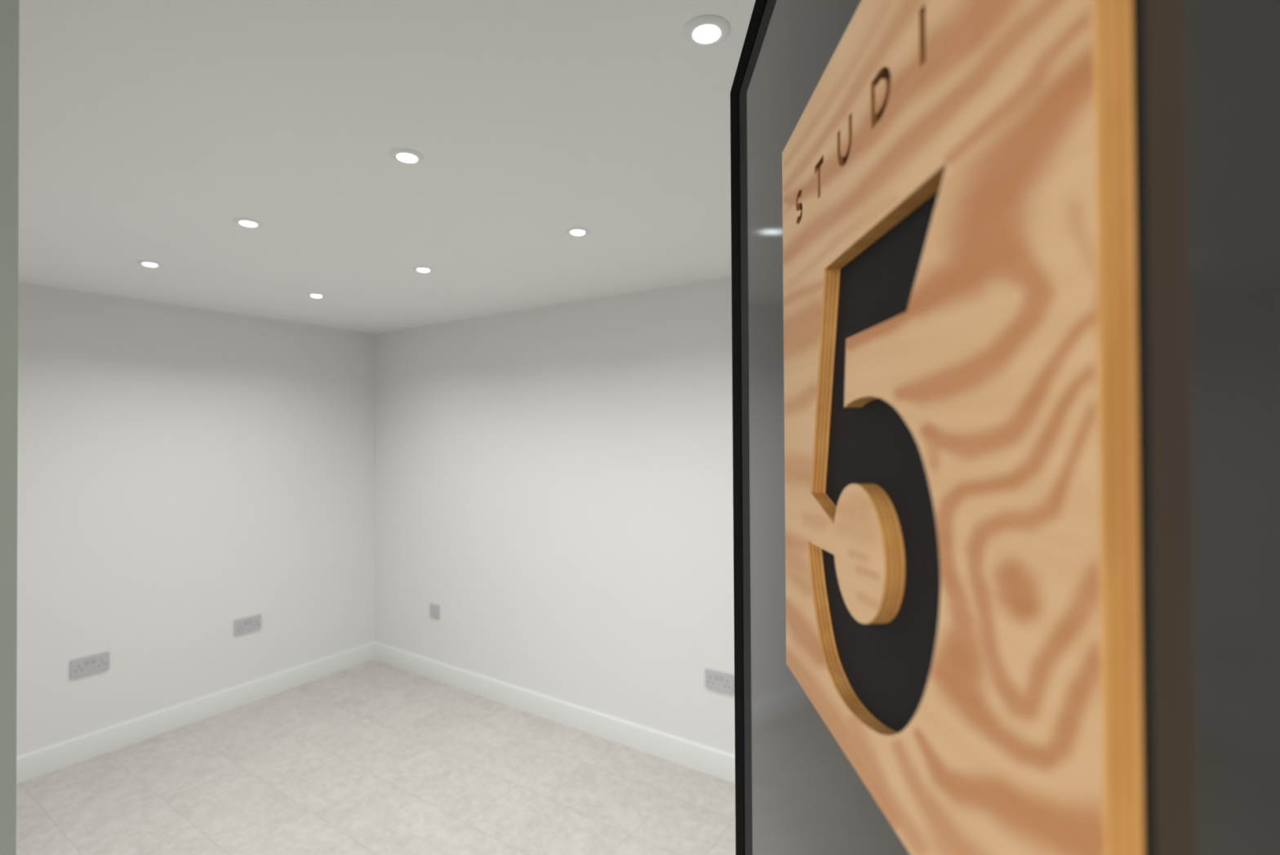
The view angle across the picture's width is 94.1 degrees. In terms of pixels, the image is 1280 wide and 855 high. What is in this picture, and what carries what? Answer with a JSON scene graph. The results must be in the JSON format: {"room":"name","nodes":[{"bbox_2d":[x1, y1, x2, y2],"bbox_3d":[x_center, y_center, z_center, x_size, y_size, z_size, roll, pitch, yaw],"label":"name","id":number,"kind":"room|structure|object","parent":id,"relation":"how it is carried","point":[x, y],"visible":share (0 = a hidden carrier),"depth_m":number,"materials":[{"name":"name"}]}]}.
{"room":"studio","nodes":[
{"label":"studio","id":0,"kind":"room"},
{"bbox_2d":[16,282,374,755],"bbox_3d":[-2.582,0.482,3.267,0.100,2.300,2.385,-1,-1,33],"label":"wall","id":1,"kind":"structure","parent":0,"point":[184,473],"depth_m":3.26,"materials":[{"name":"white paint"}]},
{"bbox_2d":[70,651,109,678],"bbox_3d":[-2.717,1.172,2.946,0.013,0.088,0.146,-1,-1,33],"label":"double socket","id":2,"kind":"object","parent":1,"relation":"attached to","point":[98,662],"visible":1,"depth_m":2.94,"materials":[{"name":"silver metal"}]},
{"bbox_2d":[84,659,89,665],"bbox_3d":[-2.720,1.157,2.933,0.004,0.022,0.016,-1,-1,33],"label":"rocker switch","id":3,"kind":"object","parent":2,"relation":"attached to","point":[86,661],"depth_m":2.93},
{"bbox_2d":[91,657,96,663],"bbox_3d":[-2.706,1.157,2.953,0.004,0.022,0.016,-1,-1,33],"label":"rocker switch","id":4,"kind":"object","parent":2,"relation":"attached to","point":[93,660],"depth_m":2.95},
{"bbox_2d":[16,641,375,783],"bbox_3d":[-2.528,1.572,3.226,0.015,0.120,2.385,-1,-1,33],"label":"baseboard","id":5,"kind":"structure","parent":1,"relation":"attached to","point":[42,761],"depth_m":3.23,"materials":[{"name":"white wood"}]},
{"bbox_2d":[233,613,261,635],"bbox_3d":[-2.328,1.170,3.540,0.013,0.088,0.146,-1,-1,33],"label":"double socket","id":6,"kind":"object","parent":1,"relation":"attached to","point":[245,624],"visible":1,"depth_m":3.53,"materials":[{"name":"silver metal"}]},
{"bbox_2d":[16,659,735,854],"bbox_3d":[-0.767,1.650,2.011,4.490,0.080,2.685,-1,-1,33],"label":"floor","id":7,"kind":"structure","parent":0,"point":[374,757],"depth_m":2.68,"materials":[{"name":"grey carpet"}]},
{"bbox_2d":[17,0,755,334],"bbox_3d":[-0.781,-0.740,2.033,4.490,0.100,2.685,-1,-1,33],"label":"ceiling","id":8,"kind":"structure","parent":0,"point":[147,127],"depth_m":1.50,"materials":[{"name":"white paint"}]},
{"bbox_2d":[136,260,163,266],"bbox_3d":[-2.028,-0.676,2.466,0.085,0.012,0.085,-1,-1,33],"label":"recessed light","id":9,"kind":"object","parent":8,"relation":"in","point":[146,263],"visible":1,"depth_m":2.45,"materials":[{"name":"white plastic"}]},
{"bbox_2d":[233,217,263,227],"bbox_3d":[-1.312,-0.685,1.997,0.085,0.012,0.085,-1,-1,33],"label":"recessed light","id":10,"kind":"object","parent":8,"relation":"in","point":[246,222],"visible":1,"depth_m":1.98,"materials":[{"name":"white plastic"}]},
{"bbox_2d":[306,293,325,297],"bbox_3d":[-1.651,-0.673,3.041,0.085,0.012,0.085,-1,-1,33],"label":"recessed light","id":11,"kind":"object","parent":8,"relation":"in","point":[313,295],"visible":1,"depth_m":3.02,"materials":[{"name":"white plastic"}]},
{"bbox_2d":[389,148,424,164],"bbox_3d":[-0.597,-0.693,1.528,0.085,0.012,0.085,-1,-1,33],"label":"recessed light","id":12,"kind":"object","parent":8,"relation":"in","point":[406,156],"visible":1,"depth_m":1.52,"materials":[{"name":"white plastic"}]},
{"bbox_2d":[413,266,433,271],"bbox_3d":[-0.935,-0.682,2.572,0.085,0.012,0.085,-1,-1,33],"label":"recessed light","id":13,"kind":"object","parent":8,"relation":"in","point":[420,268],"visible":1,"depth_m":2.56,"materials":[{"name":"white plastic"}]},
{"bbox_2d":[565,226,589,235],"bbox_3d":[-0.220,-0.690,2.104,0.085,0.012,0.085,-1,-1,33],"label":"recessed light","id":14,"kind":"object","parent":8,"relation":"in","point":[575,231],"visible":1,"depth_m":2.09,"materials":[{"name":"white plastic"}]},
{"bbox_2d":[682,14,730,48],"bbox_3d":[0.118,-0.702,1.060,0.085,0.012,0.085,-1,-1,33],"label":"recessed light","id":15,"kind":"object","parent":8,"relation":"in","point":[705,31],"visible":1,"depth_m":1.05,"materials":[{"name":"white plastic"}]},
{"bbox_2d":[374,276,734,754],"bbox_3d":[-0.065,0.466,3.103,4.490,2.300,0.100,-1,-1,33],"label":"wall","id":16,"kind":"structure","parent":0,"point":[557,480],"depth_m":3.25,"materials":[{"name":"white paint"}]},
{"bbox_2d":[429,603,439,618],"bbox_3d":[-1.332,1.190,3.863,0.090,0.088,0.010,-1,-1,33],"label":"outlet plate","id":17,"kind":"object","parent":16,"relation":"attached to","point":[434,609],"visible":1,"depth_m":3.86,"materials":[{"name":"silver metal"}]},
{"bbox_2d":[373,641,735,783],"bbox_3d":[-0.090,1.556,3.045,4.260,0.120,0.015,-1,-1,33],"label":"baseboard","id":18,"kind":"structure","parent":16,"relation":"attached to","point":[711,761],"depth_m":3.21,"materials":[{"name":"white wood"}]},
{"bbox_2d":[704,667,734,693],"bbox_3d":[0.365,1.170,2.749,0.146,0.088,0.013,-1,-1,33],"label":"double socket","id":19,"kind":"object","parent":16,"relation":"attached to","point":[714,679],"visible":1,"depth_m":2.75,"materials":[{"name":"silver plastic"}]},
{"bbox_3d":[-1.455,0.455,0.983,4.490,2.300,0.200,-1,-1,33],"label":"wall","id":20,"kind":"structure","parent":0,"visible":0},
{"bbox_2d":[0,0,18,854],"bbox_3d":[-0.151,0.546,0.123,1.012,2.087,0.212,-1,-1,33],"label":"trim","id":21,"kind":"structure","parent":20,"relation":"attached to","point":[9,9],"depth_m":0.48,"materials":[{"name":"grey paint"}]},
{"bbox_2d":[729,0,1279,854],"bbox_3d":[0.167,0.556,0.360,0.068,2.043,0.905,0,-1,0],"label":"door","id":22,"kind":"structure","parent":20,"relation":"in","point":[1206,73],"depth_m":0.16,"materials":[{"name":"paint"}]},
{"bbox_2d":[782,0,1143,854],"bbox_3d":[0.134,-0.019,0.346,0.013,0.449,0.356,0,-1,0],"label":"sign","id":23,"kind":"object","parent":22,"relation":"attached to","point":[962,574],"visible":1,"depth_m":0.23,"materials":[{"name":"brown wood"}]}
]}

